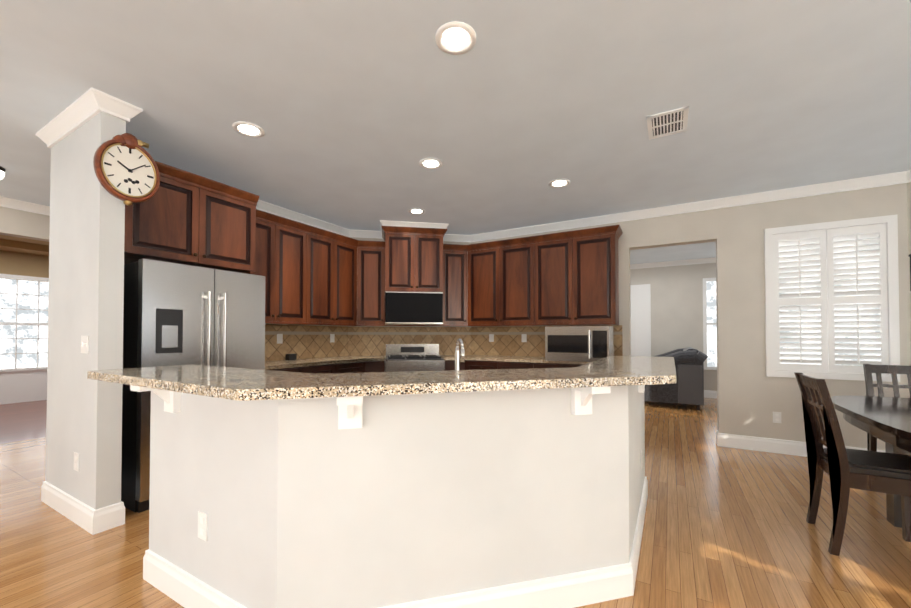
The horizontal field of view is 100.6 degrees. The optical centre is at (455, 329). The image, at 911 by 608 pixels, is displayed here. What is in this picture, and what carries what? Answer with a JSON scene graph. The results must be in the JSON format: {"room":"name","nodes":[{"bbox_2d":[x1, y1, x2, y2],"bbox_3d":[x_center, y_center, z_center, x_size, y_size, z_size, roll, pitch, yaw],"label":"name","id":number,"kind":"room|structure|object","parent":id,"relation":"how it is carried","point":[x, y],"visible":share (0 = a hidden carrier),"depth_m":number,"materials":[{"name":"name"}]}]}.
{"room":"dining room and kitchen","nodes":[
{"label":"dining room and kitchen","id":0,"kind":"room"},
{"bbox_2d":[0,250,48,368],"bbox_3d":[-8.107,-0.097,6.812,0.150,2.860,6.300,0,-1,30],"label":"wall","id":1,"kind":"structure","parent":0,"point":[22,264],"depth_m":6.96,"materials":[{"name":"beige paint"}]},
{"bbox_2d":[0,274,48,404],"bbox_3d":[-8.059,0.173,6.781,0.160,2.320,6.000,0,-1,30],"label":"dining window","id":2,"kind":"structure","parent":1,"relation":"in","point":[24,325],"depth_m":6.99,"materials":[{"name":"white glass"}]},
{"bbox_2d":[0,206,49,241],"bbox_3d":[-5.081,-0.077,4.142,0.150,2.740,8.350,0,-1,30],"label":"wall","id":3,"kind":"structure","parent":0,"point":[23,224],"depth_m":4.31,"materials":[{"name":"paint"}]},
{"bbox_2d":[0,87,910,268],"bbox_3d":[0.015,-1.411,3.363,9.500,0.096,12.000,0,-1,30],"label":"crown molding","id":4,"kind":"structure","parent":3,"relation":"attached to","point":[88,105],"depth_m":4.16,"materials":[{"name":"white wood"}]},
{"bbox_2d":[41,390,885,534],"bbox_3d":[-0.050,1.209,3.361,9.650,0.145,12.000,0,-1,30],"label":"baseboard","id":5,"kind":"structure","parent":3,"relation":"attached to","point":[89,519],"depth_m":2.68,"materials":[{"name":"white wood"}]},
{"bbox_2d":[46,112,125,509],"bbox_3d":[-2.615,-0.099,2.657,0.935,2.740,0.125,0,-1,30],"label":"column","id":6,"kind":"structure","parent":0,"point":[86,270],"depth_m":2.48,"materials":[{"name":"paint"}]},
{"bbox_2d":[74,452,78,470],"bbox_3d":[-2.520,0.879,2.511,0.070,0.115,0.008,0,-1,30],"label":"electrical outlet plate","id":7,"kind":"object","parent":6,"relation":"attached to","point":[76,455],"depth_m":2.50,"materials":[{"name":"white plastic"}]},
{"bbox_2d":[81,336,88,352],"bbox_3d":[-2.417,0.098,2.462,0.115,0.115,0.012,0,-1,30],"label":"electrical outlet plate","id":8,"kind":"object","parent":6,"relation":"attached to","point":[84,339],"depth_m":2.45,"materials":[{"name":"white plastic"}]},
{"bbox_2d":[93,133,159,205],"bbox_3d":[-2.148,-1.053,2.489,0.055,0.469,0.340,0,-1,30],"label":"wall clock","id":9,"kind":"object","parent":6,"relation":"attached to","point":[126,170],"visible":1,"depth_m":2.47,"materials":[{"name":"brown wood"}]},
{"bbox_2d":[265,323,347,326],"bbox_3d":[-2.000,-0.067,4.786,0.130,2.740,4.185,0,-1,30],"label":"wall","id":10,"kind":"structure","parent":0,"point":[302,324],"depth_m":4.75,"materials":[{"name":"paint"}]},
{"bbox_2d":[124,160,259,273],"bbox_3d":[-2.409,-0.905,3.305,0.626,0.712,0.995,0,-1,30],"label":"upper cabinet","id":11,"kind":"object","parent":10,"relation":"attached to","point":[191,219],"depth_m":3.12,"materials":[{"name":"brown wood"}]},
{"bbox_2d":[252,212,307,323],"bbox_3d":[-2.091,-0.650,4.164,0.326,1.137,0.819,0,-1,30],"label":"upper cabinet","id":12,"kind":"object","parent":10,"relation":"attached to","point":[283,243],"depth_m":4.18,"materials":[{"name":"brown wood"}]},
{"bbox_2d":[308,225,355,323],"bbox_3d":[-1.686,-0.639,4.876,0.326,1.137,0.820,0,-1,30],"label":"upper cabinet","id":13,"kind":"object","parent":10,"relation":"attached to","point":[315,275],"depth_m":4.76,"materials":[{"name":"brown wood"}]},
{"bbox_2d":[348,237,470,358],"bbox_3d":[-0.672,-0.054,5.670,1.812,2.740,0.150,0,-1,-10],"label":"wall","id":14,"kind":"structure","parent":0,"point":[444,242],"depth_m":5.67,"materials":[{"name":"paint"}]},
{"bbox_2d":[356,240,384,323],"bbox_3d":[-1.158,-0.636,5.194,0.300,1.134,0.252,0,-1,30],"label":"upper cabinet","id":15,"kind":"object","parent":14,"relation":"attached to","point":[370,302],"depth_m":5.18,"materials":[{"name":"brown wood"}]},
{"bbox_2d":[356,324,395,325],"bbox_3d":[-1.185,-0.632,5.347,0.475,1.137,0.462,0,-1,30],"label":"upper cabinet","id":16,"kind":"object","parent":14,"relation":"attached to","point":[356,324],"depth_m":5.19,"materials":[{"name":"brown wood"}]},
{"bbox_2d":[384,224,403,291],"bbox_3d":[-0.746,-0.938,5.077,0.311,0.854,0.260,0,-1,30],"label":"upper cabinet","id":17,"kind":"object","parent":14,"relation":"attached to","point":[393,233],"depth_m":5.06,"materials":[{"name":"brown wood"}]},
{"bbox_2d":[385,291,442,324],"bbox_3d":[-0.596,-0.287,5.344,0.772,0.427,0.514,0,-1,-10],"label":"microwave","id":18,"kind":"object","parent":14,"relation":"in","point":[413,308],"visible":1,"depth_m":5.11,"materials":[{"name":"black"}]},
{"bbox_2d":[380,222,447,295],"bbox_3d":[-0.598,-0.932,5.364,0.917,0.857,0.878,0,-1,30],"label":"upper cabinet","id":19,"kind":"object","parent":14,"relation":"attached to","point":[417,235],"depth_m":5.12,"materials":[{"name":"brown wood"}]},
{"bbox_2d":[432,224,443,291],"bbox_3d":[-0.362,-0.937,5.144,0.311,0.854,0.260,0,-1,30],"label":"upper cabinet","id":20,"kind":"object","parent":14,"relation":"attached to","point":[437,232],"depth_m":5.15,"materials":[{"name":"brown wood"}]},
{"bbox_2d":[428,324,467,325],"bbox_3d":[-0.040,-0.629,5.544,0.474,1.137,0.462,0,-1,30],"label":"upper cabinet","id":21,"kind":"object","parent":14,"relation":"attached to","point":[439,324],"depth_m":5.37,"materials":[{"name":"brown wood"}]},
{"bbox_2d":[443,244,467,323],"bbox_3d":[-0.013,-0.633,5.391,0.300,1.134,0.251,0,-1,30],"label":"upper cabinet","id":22,"kind":"object","parent":14,"relation":"attached to","point":[454,304],"depth_m":5.39,"materials":[{"name":"brown wood"}]},
{"bbox_2d":[0,398,910,607],"bbox_3d":[-1.701,1.346,4.298,13.850,0.100,12.400,0,-1,30],"label":"floor","id":23,"kind":"structure","parent":0,"point":[725,527],"depth_m":2.28,"materials":[{"name":"brown wood"}]},
{"bbox_2d":[121,259,264,512],"bbox_3d":[-2.278,0.399,3.191,0.897,1.760,0.910,0,-1,30],"label":"fridge","id":24,"kind":"object","parent":23,"relation":"on","point":[174,314],"visible":0.6,"depth_m":2.78,"materials":[{"name":"silver metal"}]},
{"bbox_2d":[143,388,646,607],"bbox_3d":[-0.049,0.758,2.418,2.130,1.020,2.350,0,-1,30],"label":"base cabinet","id":25,"kind":"object","parent":23,"relation":"on","point":[507,488],"depth_m":1.59,"materials":[{"name":"paint"}]},
{"bbox_2d":[198,511,207,540],"bbox_3d":[-1.114,0.866,1.666,0.070,0.115,0.008,0,-1,30],"label":"electrical outlet plate","id":26,"kind":"object","parent":25,"relation":"attached to","point":[202,525],"depth_m":1.66,"materials":[{"name":"white plastic"}]},
{"bbox_2d":[87,356,676,463],"bbox_3d":[-0.031,0.230,2.428,2.500,0.036,2.770,0,-1,30],"label":"countertop","id":27,"kind":"structure","parent":25,"relation":"on","point":[595,408],"depth_m":1.63,"materials":[{"name":"beige stone"}]},
{"bbox_2d":[455,338,464,369],"bbox_3d":[0.029,0.198,2.103,0.112,0.299,0.145,0,-1,30],"label":"faucet","id":28,"kind":"object","parent":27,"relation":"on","point":[462,351],"visible":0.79,"depth_m":2.10,"materials":[{"name":"silver metal"}]},
{"bbox_2d":[385,344,444,371],"bbox_3d":[-0.574,0.759,5.199,0.768,1.100,0.744,0,-1,-10],"label":"range","id":29,"kind":"object","parent":23,"relation":"on","point":[411,357],"visible":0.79,"depth_m":4.97,"materials":[{"name":"silver metal"}]},
{"bbox_2d":[265,324,622,372],"bbox_3d":[-0.180,0.154,4.288,3.518,0.421,2.940,0,-1,30],"label":"backsplash","id":30,"kind":"structure","parent":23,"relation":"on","point":[316,349],"depth_m":5.16,"materials":[{"name":"beige tile"}]},
{"bbox_2d":[545,326,613,361],"bbox_3d":[1.442,0.167,4.413,0.700,0.400,0.444,0,-1,30],"label":"microwave","id":31,"kind":"object","parent":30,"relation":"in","point":[579,343],"visible":0.96,"depth_m":4.25,"materials":[{"name":"silver metal"}]},
{"bbox_2d":[644,347,707,409],"bbox_3d":[3.975,0.836,6.980,1.062,1.000,1.540,0,-1,30],"label":"sofa","id":32,"kind":"object","parent":23,"relation":"on","point":[687,387],"visible":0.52,"depth_m":6.25,"materials":[{"name":"grey fabric"}]},
{"bbox_2d":[794,372,910,555],"bbox_3d":[2.401,0.775,2.216,0.530,0.980,0.448,0,-1,30],"label":"dining chair","id":33,"kind":"object","parent":23,"relation":"on","point":[841,465],"visible":1,"depth_m":2.15,"materials":[{"name":"brown wood"}]},
{"bbox_2d":[831,396,910,527],"bbox_3d":[2.953,0.879,1.981,1.240,0.765,1.800,0,-1,30],"label":"dining table","id":34,"kind":"object","parent":23,"relation":"on","point":[887,420],"visible":0.83,"depth_m":2.39,"materials":[{"name":"black wood"}]},
{"bbox_2d":[863,364,910,451],"bbox_3d":[3.626,0.786,2.963,0.448,0.980,0.530,0,-1,30],"label":"dining chair","id":35,"kind":"object","parent":23,"relation":"on","point":[878,370],"visible":0.42,"depth_m":3.20,"materials":[{"name":"brown wood"}]},
{"bbox_2d":[0,0,910,263],"bbox_3d":[-1.701,-1.544,4.342,13.850,0.200,12.400,0,-1,30],"label":"ceiling","id":36,"kind":"structure","parent":0,"point":[356,111],"depth_m":2.40,"materials":[{"name":"paint"}]},
{"bbox_2d":[0,166,4,179],"bbox_3d":[-4.167,-1.397,3.372,0.196,0.122,0.196,0,-1,30],"label":"light","id":37,"kind":"object","parent":36,"relation":"attached to","point":[2,172],"visible":1,"depth_m":3.40,"materials":[{"name":"grey metal"}]},
{"bbox_2d":[232,121,264,137],"bbox_3d":[-1.516,-1.462,2.774,0.209,0.010,0.209,0,-1,-9],"label":"recessed light","id":38,"kind":"object","parent":36,"relation":"in","point":[248,129],"depth_m":2.77,"materials":[{"name":"white"}]},
{"bbox_2d":[408,208,424,213],"bbox_3d":[-0.473,-1.435,4.608,0.209,0.010,0.209,0,-1,-9],"label":"recessed light","id":39,"kind":"object","parent":36,"relation":"in","point":[415,210],"depth_m":4.60,"materials":[{"name":"white"}]},
{"bbox_2d":[419,158,442,168],"bbox_3d":[-0.215,-1.454,3.323,0.209,0.010,0.209,0,-1,24],"label":"recessed light","id":40,"kind":"object","parent":36,"relation":"in","point":[429,163],"depth_m":3.32,"materials":[{"name":"white"}]},
{"bbox_2d":[435,21,475,54],"bbox_3d":[0.001,-1.475,1.923,0.209,0.010,0.209,0,-1,21],"label":"recessed light","id":41,"kind":"object","parent":36,"relation":"in","point":[458,37],"depth_m":1.91,"materials":[{"name":"white"}]},
{"bbox_2d":[548,179,569,187],"bbox_3d":[1.031,-1.448,3.753,0.209,0.010,0.209,0,-1,-9],"label":"recessed light","id":42,"kind":"object","parent":36,"relation":"in","point":[557,183],"depth_m":3.75,"materials":[{"name":"white"}]},
{"bbox_2d":[646,106,688,139],"bbox_3d":[1.512,-1.464,2.698,0.250,0.008,0.340,0,-1,30],"label":"ceiling vent","id":43,"kind":"object","parent":36,"relation":"in","point":[670,122],"visible":1,"depth_m":2.68,"materials":[{"name":"white metal"}]},
{"bbox_2d":[908,254,910,290],"bbox_3d":[3.225,-0.859,1.990,1.090,1.240,0.190,0,-1,30],"label":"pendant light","id":44,"kind":"object","parent":36,"relation":"hanging from","point":[909,255],"visible":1,"depth_m":2.33,"materials":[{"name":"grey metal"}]},
{"bbox_2d":[630,263,716,390],"bbox_3d":[4.105,-0.019,8.006,7.300,2.740,0.150,0,-1,30],"label":"wall","id":45,"kind":"structure","parent":0,"point":[676,307],"depth_m":7.66,"materials":[{"name":"paint"}]},
{"bbox_2d":[630,284,650,355],"bbox_3d":[3.640,0.203,8.166,1.030,2.300,0.024,0,-1,30],"label":"door","id":46,"kind":"structure","parent":45,"relation":"attached to","point":[640,299],"depth_m":8.01,"materials":[{"name":"white"}]},
{"bbox_2d":[703,278,716,369],"bbox_3d":[5.302,-0.110,7.281,0.900,1.800,0.110,0,-1,30],"label":"window","id":47,"kind":"structure","parent":45,"relation":"in","point":[709,325],"depth_m":7.45,"materials":[{"name":"white glass"}]},
{"bbox_2d":[471,183,909,449],"bbox_3d":[2.209,-0.068,4.713,4.660,2.740,0.150,0,-1,30],"label":"wall","id":48,"kind":"structure","parent":0,"point":[752,397],"depth_m":4.07,"materials":[{"name":"paint"}]},
{"bbox_2d":[468,236,535,325],"bbox_3d":[0.680,-0.633,5.313,0.981,1.137,0.326,0,-1,30],"label":"upper cabinet","id":49,"kind":"object","parent":48,"relation":"attached to","point":[502,273],"depth_m":5.15,"materials":[{"name":"brown wood"}]},
{"bbox_2d":[536,225,619,323],"bbox_3d":[1.533,-0.640,4.828,0.981,1.137,0.326,0,-1,30],"label":"upper cabinet","id":50,"kind":"object","parent":48,"relation":"attached to","point":[577,273],"depth_m":4.66,"materials":[{"name":"brown wood"}]},
{"bbox_2d":[773,412,780,422],"bbox_3d":[3.361,0.921,3.952,0.070,0.115,0.008,0,-1,30],"label":"electrical outlet plate","id":51,"kind":"object","parent":48,"relation":"attached to","point":[776,415],"depth_m":3.95,"materials":[{"name":"white plastic"}]},
{"bbox_2d":[764,214,899,381],"bbox_3d":[3.730,-0.287,3.809,0.970,1.560,0.144,0,-1,30],"label":"window shutters","id":52,"kind":"object","parent":48,"relation":"attached to","point":[831,297],"visible":0.98,"depth_m":3.75,"materials":[{"name":"white wood"}]},
{"bbox_2d":[907,182,910,365],"bbox_3d":[4.438,-0.098,2.736,1.170,2.740,1.296,0,-1,30],"label":"wall","id":53,"kind":"structure","parent":0,"point":[909,212],"depth_m":3.47,"materials":[{"name":"paint"}]}
]}

